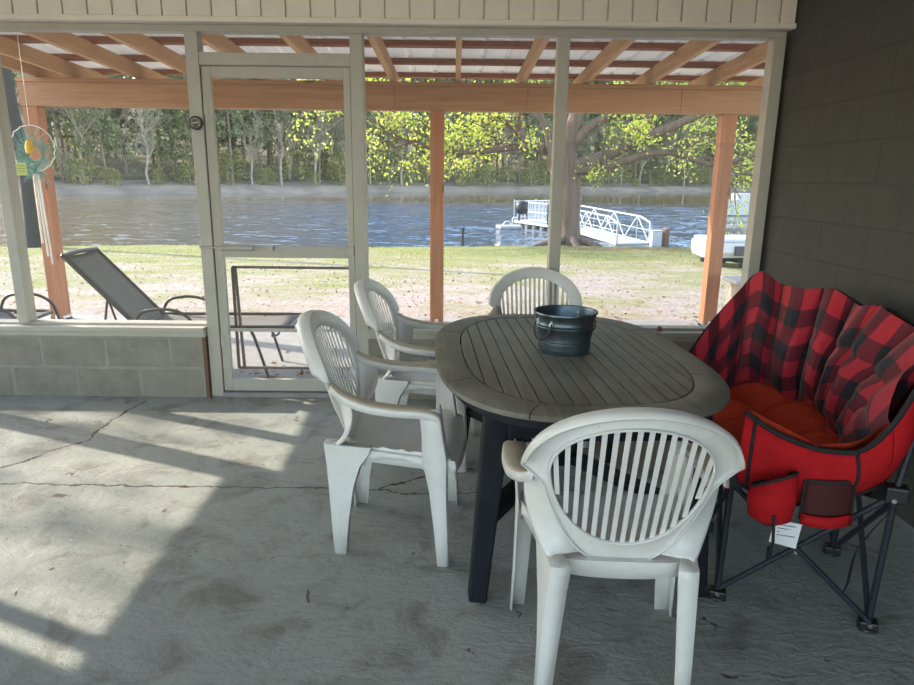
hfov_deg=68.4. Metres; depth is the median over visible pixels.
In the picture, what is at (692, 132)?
tree
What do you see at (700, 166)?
shrub
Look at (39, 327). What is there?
sill
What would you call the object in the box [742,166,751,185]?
shrub
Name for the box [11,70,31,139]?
tree
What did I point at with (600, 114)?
tree
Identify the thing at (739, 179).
shrub
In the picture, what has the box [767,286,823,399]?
cushion
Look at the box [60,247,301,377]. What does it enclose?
sun lounger
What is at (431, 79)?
pine tree
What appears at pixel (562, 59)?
trim
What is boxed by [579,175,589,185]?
shrub
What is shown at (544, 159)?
shrub
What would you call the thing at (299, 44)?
rafter
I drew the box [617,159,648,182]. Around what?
shrub
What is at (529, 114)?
pine tree
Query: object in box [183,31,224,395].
door frame
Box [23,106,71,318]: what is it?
porch post
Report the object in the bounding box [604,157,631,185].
shrub
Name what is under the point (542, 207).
floating pier
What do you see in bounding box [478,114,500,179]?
tree
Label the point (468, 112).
tree
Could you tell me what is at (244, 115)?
tree
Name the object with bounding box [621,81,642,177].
pine tree
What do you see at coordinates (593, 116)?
pine tree
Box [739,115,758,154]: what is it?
pine tree
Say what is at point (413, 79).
pine tree
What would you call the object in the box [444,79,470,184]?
pine tree
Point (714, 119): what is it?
pine tree
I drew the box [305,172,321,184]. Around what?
shrub
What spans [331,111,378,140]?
pine tree
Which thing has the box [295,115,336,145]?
pine tree
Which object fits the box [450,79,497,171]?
pine tree
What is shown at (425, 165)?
shrub
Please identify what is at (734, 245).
boat
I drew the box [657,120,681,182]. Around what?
tree
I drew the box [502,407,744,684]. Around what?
armchair
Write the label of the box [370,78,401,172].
pine tree
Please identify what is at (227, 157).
shrub
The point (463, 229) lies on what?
marker post
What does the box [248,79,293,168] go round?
pine tree
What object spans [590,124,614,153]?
tree
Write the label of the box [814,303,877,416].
cushion
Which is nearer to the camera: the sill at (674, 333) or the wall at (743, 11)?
the wall at (743, 11)
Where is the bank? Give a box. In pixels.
[18,178,751,193]
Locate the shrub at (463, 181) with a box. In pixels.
[452,169,477,185]
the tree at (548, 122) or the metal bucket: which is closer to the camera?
the metal bucket
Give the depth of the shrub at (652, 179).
139.21 m
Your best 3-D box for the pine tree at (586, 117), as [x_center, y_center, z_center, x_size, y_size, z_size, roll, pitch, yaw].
[24.995,-37.618,131.606,5.542,13.462,5.776,-4,15,-18]
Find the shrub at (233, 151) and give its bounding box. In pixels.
[218,149,257,179]
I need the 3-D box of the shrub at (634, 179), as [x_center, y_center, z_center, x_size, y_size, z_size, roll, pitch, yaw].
[36.428,-32.491,136.172,2.443,1.684,2.578,-6,15,-27]
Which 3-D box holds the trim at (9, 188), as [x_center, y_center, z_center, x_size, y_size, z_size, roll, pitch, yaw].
[-2.745,-0.977,4.110,0.065,1.725,0.095,1,14,0]
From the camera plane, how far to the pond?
35.85 m
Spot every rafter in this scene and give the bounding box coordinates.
[0,35,107,77]
[0,54,69,77]
[21,32,167,78]
[101,33,220,78]
[202,34,281,79]
[279,35,340,80]
[367,36,399,80]
[456,38,461,81]
[515,38,549,82]
[573,39,635,83]
[631,40,721,83]
[688,41,767,84]
[746,76,763,85]
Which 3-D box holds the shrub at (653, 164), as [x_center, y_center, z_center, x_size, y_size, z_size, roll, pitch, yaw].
[41.194,-38.582,144.507,7.539,8.328,7.979,0,14,-3]
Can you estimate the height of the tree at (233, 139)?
18.087 m
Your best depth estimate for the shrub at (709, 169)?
146.68 m
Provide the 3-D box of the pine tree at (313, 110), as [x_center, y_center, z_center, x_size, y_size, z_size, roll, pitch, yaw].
[-21.047,-36.174,105.701,6.081,19.582,6.830,-10,17,-37]
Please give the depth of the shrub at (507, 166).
117.83 m
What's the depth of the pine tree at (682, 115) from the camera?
155.53 m
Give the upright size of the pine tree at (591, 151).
17.274 m
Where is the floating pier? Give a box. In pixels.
[513,199,580,228]
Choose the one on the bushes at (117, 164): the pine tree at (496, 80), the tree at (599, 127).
the pine tree at (496, 80)
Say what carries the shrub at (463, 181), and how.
on the bank
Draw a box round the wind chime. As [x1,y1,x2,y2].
[12,34,55,263]
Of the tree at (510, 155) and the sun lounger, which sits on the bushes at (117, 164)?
the tree at (510, 155)
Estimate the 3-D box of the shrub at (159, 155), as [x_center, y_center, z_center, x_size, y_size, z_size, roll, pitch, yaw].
[-37.374,-24.717,85.099,6.597,7.948,6.983,7,15,24]
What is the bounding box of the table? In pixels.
[435,314,729,602]
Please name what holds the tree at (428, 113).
on the bank
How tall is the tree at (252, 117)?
12.634 m
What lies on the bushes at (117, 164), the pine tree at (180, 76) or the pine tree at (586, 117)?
the pine tree at (180, 76)
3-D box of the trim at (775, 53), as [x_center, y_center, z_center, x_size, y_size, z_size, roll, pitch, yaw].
[1.862,-0.925,4.136,0.070,1.739,0.095,1,14,0]
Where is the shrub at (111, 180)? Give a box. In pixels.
[96,168,123,184]
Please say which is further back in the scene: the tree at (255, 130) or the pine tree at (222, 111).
the pine tree at (222, 111)
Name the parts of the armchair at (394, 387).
backrest, leg, armrest, leg, seat, armrest, leg, leg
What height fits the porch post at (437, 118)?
2.140 m
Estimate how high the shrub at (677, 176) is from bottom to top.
2.410 m
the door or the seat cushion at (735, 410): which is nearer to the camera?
the seat cushion at (735, 410)
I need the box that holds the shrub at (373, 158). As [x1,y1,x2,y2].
[367,157,393,184]
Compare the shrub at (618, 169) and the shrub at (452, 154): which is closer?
the shrub at (452, 154)
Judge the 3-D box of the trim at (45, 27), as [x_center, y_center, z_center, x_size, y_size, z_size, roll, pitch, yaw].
[-0.998,-1.817,3.912,5.810,0.038,0.090,1,14,0]
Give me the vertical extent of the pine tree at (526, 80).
25.513 m
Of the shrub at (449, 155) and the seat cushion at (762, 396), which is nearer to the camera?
the seat cushion at (762, 396)
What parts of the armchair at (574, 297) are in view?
armrest, backrest, leg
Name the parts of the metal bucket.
handle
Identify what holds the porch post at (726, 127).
on the porch slab
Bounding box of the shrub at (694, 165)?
[682,164,703,185]
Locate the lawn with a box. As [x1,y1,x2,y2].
[0,245,741,320]
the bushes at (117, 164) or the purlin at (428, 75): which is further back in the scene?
the bushes at (117, 164)
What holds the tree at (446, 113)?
on the bank
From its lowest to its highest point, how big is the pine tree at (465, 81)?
17.757 m
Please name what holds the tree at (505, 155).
on the bank
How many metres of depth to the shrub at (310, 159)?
101.72 m
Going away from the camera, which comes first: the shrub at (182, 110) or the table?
the table
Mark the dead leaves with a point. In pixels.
(301, 372)
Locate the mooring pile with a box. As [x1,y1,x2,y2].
[662,228,669,244]
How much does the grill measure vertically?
0.905 m
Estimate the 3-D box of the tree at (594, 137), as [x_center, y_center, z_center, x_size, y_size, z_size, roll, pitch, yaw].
[24.496,-37.536,131.409,6.559,13.420,5.598,-8,16,-31]
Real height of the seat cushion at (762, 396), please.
0.102 m
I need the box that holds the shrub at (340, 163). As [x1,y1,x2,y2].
[312,120,344,179]
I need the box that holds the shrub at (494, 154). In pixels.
[466,147,503,180]
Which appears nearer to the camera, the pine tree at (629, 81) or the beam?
the beam
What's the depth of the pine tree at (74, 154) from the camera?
99.54 m
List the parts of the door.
rail, rail, guard frame, rail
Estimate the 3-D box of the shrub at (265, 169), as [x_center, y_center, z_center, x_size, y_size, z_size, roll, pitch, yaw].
[-25.729,-22.392,90.659,3.537,2.429,3.731,10,17,35]
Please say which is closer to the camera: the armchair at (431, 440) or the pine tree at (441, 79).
the armchair at (431, 440)
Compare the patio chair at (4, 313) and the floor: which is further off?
the patio chair at (4, 313)
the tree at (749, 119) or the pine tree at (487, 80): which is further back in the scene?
the tree at (749, 119)
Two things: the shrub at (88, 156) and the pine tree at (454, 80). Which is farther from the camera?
the pine tree at (454, 80)
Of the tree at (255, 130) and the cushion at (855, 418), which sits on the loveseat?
the cushion at (855, 418)
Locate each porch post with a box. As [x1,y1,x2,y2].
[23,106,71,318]
[429,111,444,322]
[697,114,737,325]
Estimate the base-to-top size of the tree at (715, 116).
15.979 m
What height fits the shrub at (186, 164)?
2.966 m
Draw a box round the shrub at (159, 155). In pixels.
[125,116,184,178]
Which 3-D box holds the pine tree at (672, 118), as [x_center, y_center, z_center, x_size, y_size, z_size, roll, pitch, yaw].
[48.923,-50.149,151.065,9.270,26.652,9.027,8,16,28]
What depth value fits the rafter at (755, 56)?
5.98 m
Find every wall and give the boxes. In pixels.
[0,0,797,22]
[0,335,694,398]
[759,0,913,527]
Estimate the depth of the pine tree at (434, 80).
117.51 m
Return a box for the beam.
[15,77,762,115]
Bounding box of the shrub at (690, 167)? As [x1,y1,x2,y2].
[678,167,700,182]
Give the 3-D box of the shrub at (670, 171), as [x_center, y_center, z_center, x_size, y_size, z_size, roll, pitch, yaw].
[46.689,-38.106,151.373,6.514,4.383,6.174,1,14,3]
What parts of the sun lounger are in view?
frame, armrest, armrest, seat frame, leg, leg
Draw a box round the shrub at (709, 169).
[700,167,712,185]
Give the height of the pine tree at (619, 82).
25.684 m
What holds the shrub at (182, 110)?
on the bushes at (117, 164)
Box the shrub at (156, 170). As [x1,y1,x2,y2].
[149,169,168,184]
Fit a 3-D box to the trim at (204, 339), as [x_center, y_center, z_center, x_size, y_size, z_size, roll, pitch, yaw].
[-1.611,0.156,4.334,0.022,0.402,0.045,1,14,0]
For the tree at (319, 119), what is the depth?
93.25 m
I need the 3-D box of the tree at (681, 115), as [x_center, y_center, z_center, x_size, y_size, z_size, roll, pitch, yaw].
[49.685,-45.636,154.318,8.678,16.989,9.938,-10,17,-36]
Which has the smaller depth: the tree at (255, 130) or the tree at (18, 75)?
the tree at (18, 75)
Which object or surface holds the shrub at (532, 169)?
on the bank
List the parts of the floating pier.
railing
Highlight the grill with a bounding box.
[515,201,529,220]
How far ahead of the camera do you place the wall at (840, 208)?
3.30 m
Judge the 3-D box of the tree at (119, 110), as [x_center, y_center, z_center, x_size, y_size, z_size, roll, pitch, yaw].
[-44.080,-30.349,87.875,6.577,16.257,6.311,-7,16,-30]
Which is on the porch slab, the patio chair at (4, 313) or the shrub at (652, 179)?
the patio chair at (4, 313)
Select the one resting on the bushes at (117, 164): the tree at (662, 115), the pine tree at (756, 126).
the tree at (662, 115)
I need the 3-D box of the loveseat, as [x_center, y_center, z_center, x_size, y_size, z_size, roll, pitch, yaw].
[1.303,0.302,2.638,0.673,0.987,1.518,4,14,12]
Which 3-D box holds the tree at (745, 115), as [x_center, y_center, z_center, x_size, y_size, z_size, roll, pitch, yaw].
[74.203,-49.366,167.795,10.043,18.330,8.438,-7,16,-28]
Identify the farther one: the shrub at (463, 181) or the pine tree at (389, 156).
the shrub at (463, 181)
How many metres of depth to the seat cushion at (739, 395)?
2.99 m
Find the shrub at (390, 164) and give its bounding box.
[373,141,409,180]
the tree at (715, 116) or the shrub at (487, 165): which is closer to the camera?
the shrub at (487, 165)
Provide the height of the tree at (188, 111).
11.940 m
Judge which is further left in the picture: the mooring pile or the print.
the mooring pile
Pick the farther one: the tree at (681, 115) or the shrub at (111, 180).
the tree at (681, 115)
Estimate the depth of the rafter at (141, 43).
5.53 m
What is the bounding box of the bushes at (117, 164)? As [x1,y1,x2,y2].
[17,108,753,182]
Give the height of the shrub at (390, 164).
6.865 m
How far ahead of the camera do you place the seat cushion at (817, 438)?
2.40 m
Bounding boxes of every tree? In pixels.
[2,67,41,247]
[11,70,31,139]
[13,71,24,162]
[13,73,66,169]
[14,74,64,157]
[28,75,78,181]
[47,107,112,156]
[49,107,111,183]
[51,108,69,150]
[61,75,127,174]
[68,110,76,157]
[72,108,134,183]
[102,108,126,162]
[103,77,139,173]
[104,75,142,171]
[120,108,166,184]
[124,75,184,172]
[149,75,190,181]
[150,109,178,174]
[170,76,226,130]
[177,76,194,173]
[177,111,219,151]
[215,78,253,184]
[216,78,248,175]
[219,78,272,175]
[222,111,257,167]
[235,110,268,184]
[243,110,274,175]
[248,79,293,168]
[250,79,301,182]
[253,111,275,163]
[259,79,296,175]
[261,110,301,184]
[279,110,310,175]
[285,78,755,246]
[294,79,339,182]
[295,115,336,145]
[300,110,335,184]
[301,110,324,169]
[308,79,341,176]
[329,111,345,183]
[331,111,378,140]
[366,111,382,184]
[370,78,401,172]
[371,79,402,184]
[379,111,417,184]
[385,79,417,178]
[396,78,424,171]
[402,78,427,170]
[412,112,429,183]
[413,112,425,175]
[415,112,455,152]
[420,79,457,143]
[430,79,470,171]
[441,79,470,176]
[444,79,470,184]
[445,118,464,179]
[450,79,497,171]
[455,112,496,183]
[455,113,475,178]
[460,81,486,171]
[464,79,493,184]
[477,79,503,171]
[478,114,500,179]
[486,79,512,177]
[490,80,518,173]
[494,113,522,184]
[496,128,514,178]
[503,81,534,177]
[506,113,534,185]
[513,80,544,173]
[518,113,548,178]
[528,113,552,183]
[528,114,544,175]
[529,113,552,184]
[547,80,572,131]
[577,115,594,183]
[577,117,597,184]
[584,82,599,140]
[586,80,612,145]
[588,114,608,153]
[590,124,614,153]
[595,114,621,184]
[595,119,628,184]
[596,81,632,170]
[600,114,637,180]
[613,121,634,184]
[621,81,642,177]
[622,114,652,184]
[638,124,659,182]
[644,114,671,183]
[648,115,675,180]
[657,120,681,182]
[663,81,693,179]
[669,81,684,174]
[670,115,689,178]
[670,115,695,180]
[673,122,709,185]
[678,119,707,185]
[692,116,716,183]
[695,117,712,180]
[697,84,723,184]
[732,137,747,182]
[733,115,746,157]
[735,119,757,162]
[736,115,750,163]
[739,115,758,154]
[745,115,758,160]
[746,119,758,153]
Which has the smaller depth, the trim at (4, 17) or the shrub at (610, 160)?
the trim at (4, 17)
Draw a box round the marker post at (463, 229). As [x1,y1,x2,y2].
[461,228,464,246]
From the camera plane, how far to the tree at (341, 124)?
97.59 m
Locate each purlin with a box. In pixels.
[1,35,759,51]
[51,54,764,68]
[88,68,761,81]
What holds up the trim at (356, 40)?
attached to the wall at (29, 365)
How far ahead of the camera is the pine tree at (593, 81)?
146.21 m
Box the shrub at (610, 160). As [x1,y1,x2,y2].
[601,160,617,182]
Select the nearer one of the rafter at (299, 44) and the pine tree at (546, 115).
the rafter at (299, 44)
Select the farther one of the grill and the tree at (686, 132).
the tree at (686, 132)
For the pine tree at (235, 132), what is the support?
on the bank
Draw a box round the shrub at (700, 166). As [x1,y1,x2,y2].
[696,159,712,182]
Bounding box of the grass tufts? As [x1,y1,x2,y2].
[0,244,739,309]
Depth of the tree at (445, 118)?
118.36 m
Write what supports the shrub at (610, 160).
on the bushes at (117, 164)
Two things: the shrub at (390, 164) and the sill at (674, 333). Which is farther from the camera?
the shrub at (390, 164)
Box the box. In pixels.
[649,230,662,245]
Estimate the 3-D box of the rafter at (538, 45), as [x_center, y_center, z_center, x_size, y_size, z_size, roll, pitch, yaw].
[0.643,-2.401,5.581,0.048,0.265,3.260,1,14,0]
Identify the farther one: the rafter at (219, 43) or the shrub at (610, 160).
the shrub at (610, 160)
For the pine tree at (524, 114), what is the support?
on the bushes at (117, 164)
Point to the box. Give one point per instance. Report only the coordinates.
(655, 235)
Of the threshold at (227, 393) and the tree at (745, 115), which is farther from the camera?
the tree at (745, 115)
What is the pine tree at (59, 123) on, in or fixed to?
on the bushes at (117, 164)
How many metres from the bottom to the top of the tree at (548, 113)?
17.437 m
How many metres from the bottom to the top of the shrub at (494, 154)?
6.318 m
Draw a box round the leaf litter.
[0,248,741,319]
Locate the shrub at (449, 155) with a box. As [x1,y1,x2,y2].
[421,155,452,185]
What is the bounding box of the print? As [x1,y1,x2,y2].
[776,525,795,537]
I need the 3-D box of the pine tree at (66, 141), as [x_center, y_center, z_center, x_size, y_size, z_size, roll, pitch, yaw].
[-60.890,-41.624,102.141,10.717,26.428,11.169,12,18,39]
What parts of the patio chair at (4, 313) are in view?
armrest, seat frame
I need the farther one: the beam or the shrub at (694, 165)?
the shrub at (694, 165)
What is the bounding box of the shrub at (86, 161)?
[63,158,101,184]
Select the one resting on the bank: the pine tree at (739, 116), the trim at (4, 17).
the pine tree at (739, 116)
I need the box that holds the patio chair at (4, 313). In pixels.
[0,293,60,318]
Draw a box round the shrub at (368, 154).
[367,154,385,179]
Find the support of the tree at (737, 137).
on the bank
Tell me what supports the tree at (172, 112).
on the bank
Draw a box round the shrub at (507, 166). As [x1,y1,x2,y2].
[497,165,514,185]
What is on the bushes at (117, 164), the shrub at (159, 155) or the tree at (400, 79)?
the tree at (400, 79)
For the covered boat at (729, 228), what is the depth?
21.06 m
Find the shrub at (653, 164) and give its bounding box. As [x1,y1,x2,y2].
[630,143,669,182]
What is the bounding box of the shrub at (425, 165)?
[405,149,444,180]
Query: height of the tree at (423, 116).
15.616 m
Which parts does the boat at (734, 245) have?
trailer frame, dark panel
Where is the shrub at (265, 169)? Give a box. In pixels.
[250,167,277,184]
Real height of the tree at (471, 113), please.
13.222 m
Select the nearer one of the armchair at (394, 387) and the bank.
the armchair at (394, 387)
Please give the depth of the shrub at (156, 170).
82.64 m
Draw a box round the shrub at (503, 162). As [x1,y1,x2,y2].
[499,162,518,180]
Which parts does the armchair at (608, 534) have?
leg, armrest, leg, seat, backrest, leg, leg, armrest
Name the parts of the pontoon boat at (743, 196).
panel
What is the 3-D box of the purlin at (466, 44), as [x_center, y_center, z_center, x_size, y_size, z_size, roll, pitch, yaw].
[-0.246,-2.535,5.710,7.720,0.044,0.120,1,14,0]
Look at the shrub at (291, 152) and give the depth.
94.70 m
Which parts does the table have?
leg, leg, leg, leg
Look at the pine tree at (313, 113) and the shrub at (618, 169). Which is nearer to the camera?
the pine tree at (313, 113)
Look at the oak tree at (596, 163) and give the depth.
19.26 m
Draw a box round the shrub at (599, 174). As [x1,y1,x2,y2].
[586,173,604,185]
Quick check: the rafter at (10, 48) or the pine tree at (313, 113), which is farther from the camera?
the pine tree at (313, 113)
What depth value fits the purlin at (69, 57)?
6.36 m
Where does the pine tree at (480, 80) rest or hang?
on the bank
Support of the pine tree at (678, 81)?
on the bushes at (117, 164)
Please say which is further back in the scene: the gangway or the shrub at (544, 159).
the shrub at (544, 159)
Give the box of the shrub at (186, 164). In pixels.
[170,162,195,184]
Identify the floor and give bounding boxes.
[0,395,913,684]
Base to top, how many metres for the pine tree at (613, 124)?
19.258 m
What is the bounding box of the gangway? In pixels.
[546,205,650,244]
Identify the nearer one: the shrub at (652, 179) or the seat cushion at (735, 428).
the seat cushion at (735, 428)
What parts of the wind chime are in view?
cord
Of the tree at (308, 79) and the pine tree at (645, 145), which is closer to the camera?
the tree at (308, 79)
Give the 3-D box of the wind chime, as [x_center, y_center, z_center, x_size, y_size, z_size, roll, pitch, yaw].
[-3.152,-1.431,4.989,0.336,1.700,0.137,-1,14,-8]
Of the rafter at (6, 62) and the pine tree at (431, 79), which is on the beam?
the rafter at (6, 62)
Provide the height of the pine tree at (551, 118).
29.178 m
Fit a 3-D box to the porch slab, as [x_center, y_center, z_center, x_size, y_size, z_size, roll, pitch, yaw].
[-0.834,0.166,6.015,8.800,0.200,2.890,1,14,0]
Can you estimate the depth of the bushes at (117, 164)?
111.29 m
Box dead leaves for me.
[71,317,697,377]
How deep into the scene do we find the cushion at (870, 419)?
2.08 m
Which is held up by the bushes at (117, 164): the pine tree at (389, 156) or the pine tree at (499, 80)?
the pine tree at (499, 80)
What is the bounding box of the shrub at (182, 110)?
[166,109,228,179]
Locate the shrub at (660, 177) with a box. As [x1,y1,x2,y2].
[657,172,677,185]
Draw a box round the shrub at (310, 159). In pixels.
[297,152,336,179]
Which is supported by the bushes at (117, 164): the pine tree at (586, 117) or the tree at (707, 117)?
the tree at (707, 117)
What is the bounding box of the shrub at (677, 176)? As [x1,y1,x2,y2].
[671,175,682,185]
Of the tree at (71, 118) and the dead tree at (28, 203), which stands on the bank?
the tree at (71, 118)
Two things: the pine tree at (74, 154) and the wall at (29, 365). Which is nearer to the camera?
the wall at (29, 365)
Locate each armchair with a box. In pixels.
[297,310,465,566]
[354,279,474,472]
[488,267,588,447]
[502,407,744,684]
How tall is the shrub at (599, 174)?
2.685 m
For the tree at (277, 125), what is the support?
on the bank
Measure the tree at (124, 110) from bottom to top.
12.533 m
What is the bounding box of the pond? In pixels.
[0,191,750,247]
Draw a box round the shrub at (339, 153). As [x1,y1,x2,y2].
[327,150,345,184]
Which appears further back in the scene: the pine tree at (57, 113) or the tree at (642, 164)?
the tree at (642, 164)
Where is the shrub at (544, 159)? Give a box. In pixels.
[531,158,550,185]
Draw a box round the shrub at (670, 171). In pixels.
[651,164,675,182]
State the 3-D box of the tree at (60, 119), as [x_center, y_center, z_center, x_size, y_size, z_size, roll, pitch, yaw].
[-45.829,-26.658,76.379,5.785,16.905,5.151,-1,14,-6]
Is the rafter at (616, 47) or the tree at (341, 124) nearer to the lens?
the rafter at (616, 47)
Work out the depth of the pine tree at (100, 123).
77.98 m
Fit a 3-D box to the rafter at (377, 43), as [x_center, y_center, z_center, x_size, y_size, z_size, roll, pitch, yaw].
[-0.626,-2.414,5.574,0.048,0.265,3.260,1,14,0]
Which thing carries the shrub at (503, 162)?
on the bushes at (117, 164)
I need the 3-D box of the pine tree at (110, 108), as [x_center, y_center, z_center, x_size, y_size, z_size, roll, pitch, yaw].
[-49.108,-35.554,92.289,9.152,22.349,7.744,-1,14,-6]
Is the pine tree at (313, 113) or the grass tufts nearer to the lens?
the grass tufts
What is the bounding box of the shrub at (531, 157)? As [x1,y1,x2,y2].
[512,151,538,181]
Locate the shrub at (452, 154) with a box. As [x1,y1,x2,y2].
[446,154,473,179]
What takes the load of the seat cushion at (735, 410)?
on the loveseat
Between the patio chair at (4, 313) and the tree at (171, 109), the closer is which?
the patio chair at (4, 313)
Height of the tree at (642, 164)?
14.418 m
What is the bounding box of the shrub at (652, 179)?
[647,178,657,185]
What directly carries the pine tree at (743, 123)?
on the bushes at (117, 164)
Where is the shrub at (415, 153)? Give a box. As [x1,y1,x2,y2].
[401,151,428,184]
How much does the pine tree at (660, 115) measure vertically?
16.222 m
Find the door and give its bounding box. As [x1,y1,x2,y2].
[199,66,356,391]
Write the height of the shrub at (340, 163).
9.294 m
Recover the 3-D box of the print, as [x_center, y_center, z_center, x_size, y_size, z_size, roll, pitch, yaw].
[1.016,0.592,2.078,0.056,0.064,0.005,2,14,4]
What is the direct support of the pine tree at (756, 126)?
on the bank
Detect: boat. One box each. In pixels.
[691,235,745,267]
[725,223,746,234]
[726,173,750,222]
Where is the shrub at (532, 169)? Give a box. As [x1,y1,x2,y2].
[521,163,545,185]
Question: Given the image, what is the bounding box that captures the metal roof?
[0,32,765,75]
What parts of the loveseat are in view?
leg, cup holder cord, panel, leg, leg, panel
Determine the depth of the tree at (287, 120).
99.20 m
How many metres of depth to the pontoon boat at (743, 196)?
35.02 m
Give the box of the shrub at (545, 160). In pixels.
[531,160,549,178]
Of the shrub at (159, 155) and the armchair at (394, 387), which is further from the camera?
the shrub at (159, 155)
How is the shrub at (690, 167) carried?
on the bushes at (117, 164)
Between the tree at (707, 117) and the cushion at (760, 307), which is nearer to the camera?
the cushion at (760, 307)
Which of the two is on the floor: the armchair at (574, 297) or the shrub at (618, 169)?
the armchair at (574, 297)
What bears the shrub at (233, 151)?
on the bushes at (117, 164)
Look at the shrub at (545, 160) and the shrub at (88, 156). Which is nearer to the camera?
the shrub at (88, 156)
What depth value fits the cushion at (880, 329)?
2.45 m
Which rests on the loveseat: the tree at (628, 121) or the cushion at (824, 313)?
the cushion at (824, 313)
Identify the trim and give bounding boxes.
[0,13,796,31]
[0,22,786,40]
[0,58,36,321]
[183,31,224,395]
[199,52,349,67]
[202,336,211,396]
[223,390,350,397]
[349,33,368,354]
[545,36,570,304]
[740,38,785,288]
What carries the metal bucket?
on the table
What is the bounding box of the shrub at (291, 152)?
[255,128,313,180]
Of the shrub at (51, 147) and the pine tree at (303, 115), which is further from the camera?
the pine tree at (303, 115)
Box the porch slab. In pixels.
[40,314,699,378]
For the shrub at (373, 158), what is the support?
on the bank
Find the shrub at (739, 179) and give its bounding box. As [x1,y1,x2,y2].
[732,169,747,184]
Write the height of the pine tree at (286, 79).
22.472 m
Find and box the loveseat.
[688,271,913,633]
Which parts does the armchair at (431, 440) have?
backrest, leg, leg, armrest, armrest, seat, leg, leg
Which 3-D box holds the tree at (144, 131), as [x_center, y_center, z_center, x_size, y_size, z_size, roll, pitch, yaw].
[-37.816,-24.838,80.904,4.863,11.424,5.698,12,18,39]
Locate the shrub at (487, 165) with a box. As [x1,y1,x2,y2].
[468,163,499,185]
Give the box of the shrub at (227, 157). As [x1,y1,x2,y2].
[218,152,243,184]
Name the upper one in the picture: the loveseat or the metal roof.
the metal roof
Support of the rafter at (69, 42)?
on the beam
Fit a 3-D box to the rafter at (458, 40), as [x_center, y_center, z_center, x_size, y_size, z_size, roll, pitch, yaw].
[0.013,-2.408,5.578,0.048,0.265,3.260,1,14,0]
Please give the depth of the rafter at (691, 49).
5.72 m
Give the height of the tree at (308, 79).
16.161 m
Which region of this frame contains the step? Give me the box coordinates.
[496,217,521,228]
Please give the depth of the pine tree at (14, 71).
80.96 m
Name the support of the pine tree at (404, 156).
on the bushes at (117, 164)
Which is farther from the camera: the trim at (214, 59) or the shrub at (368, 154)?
the shrub at (368, 154)
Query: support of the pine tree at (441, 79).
on the bushes at (117, 164)
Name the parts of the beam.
plate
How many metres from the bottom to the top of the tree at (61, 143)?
24.148 m
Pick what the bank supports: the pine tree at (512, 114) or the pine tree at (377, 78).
the pine tree at (512, 114)
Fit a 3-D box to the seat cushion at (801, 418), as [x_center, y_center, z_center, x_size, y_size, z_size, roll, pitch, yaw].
[1.385,0.305,2.722,0.256,0.101,0.379,3,14,9]
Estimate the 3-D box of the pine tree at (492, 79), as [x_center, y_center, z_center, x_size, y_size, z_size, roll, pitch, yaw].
[6.602,-47.315,135.917,9.474,25.669,9.874,-4,14,-18]
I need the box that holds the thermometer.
[189,116,202,129]
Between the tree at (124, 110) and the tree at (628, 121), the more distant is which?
the tree at (628, 121)
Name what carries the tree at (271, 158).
on the bushes at (117, 164)
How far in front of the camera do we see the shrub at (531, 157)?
125.55 m
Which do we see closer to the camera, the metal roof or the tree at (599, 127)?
the metal roof
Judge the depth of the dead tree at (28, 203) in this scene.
15.87 m
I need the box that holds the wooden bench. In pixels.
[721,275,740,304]
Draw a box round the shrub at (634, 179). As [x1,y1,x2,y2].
[629,178,640,185]
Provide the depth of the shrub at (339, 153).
97.45 m
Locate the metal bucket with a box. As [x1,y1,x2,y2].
[533,305,597,356]
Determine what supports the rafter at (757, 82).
on the beam
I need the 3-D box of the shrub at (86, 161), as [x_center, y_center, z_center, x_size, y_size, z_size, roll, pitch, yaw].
[-43.385,-19.877,78.220,4.587,3.129,4.348,12,18,40]
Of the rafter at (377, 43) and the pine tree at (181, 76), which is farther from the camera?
the pine tree at (181, 76)
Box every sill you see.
[0,319,207,336]
[368,322,706,341]
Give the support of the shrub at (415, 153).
on the bank
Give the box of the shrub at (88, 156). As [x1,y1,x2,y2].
[50,109,113,178]
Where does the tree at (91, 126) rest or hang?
on the bushes at (117, 164)
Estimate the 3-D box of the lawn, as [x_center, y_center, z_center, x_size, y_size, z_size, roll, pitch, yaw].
[-0.001,3.570,-6.333,140.000,0.878,66.000,1,14,0]
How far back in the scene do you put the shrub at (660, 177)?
142.65 m
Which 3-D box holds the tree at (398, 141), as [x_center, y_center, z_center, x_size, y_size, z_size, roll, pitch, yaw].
[-8.554,-31.385,104.491,6.823,13.540,7.814,6,15,20]
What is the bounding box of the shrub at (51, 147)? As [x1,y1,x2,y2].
[48,131,63,175]
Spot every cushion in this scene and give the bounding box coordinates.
[713,399,761,422]
[715,421,743,444]
[730,382,796,412]
[730,390,745,403]
[737,271,782,384]
[760,402,826,434]
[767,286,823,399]
[797,287,854,403]
[799,432,838,445]
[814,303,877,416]
[823,306,913,434]
[836,332,913,437]
[839,365,913,442]
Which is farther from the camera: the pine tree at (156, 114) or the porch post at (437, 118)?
the pine tree at (156, 114)
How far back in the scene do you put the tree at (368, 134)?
100.86 m

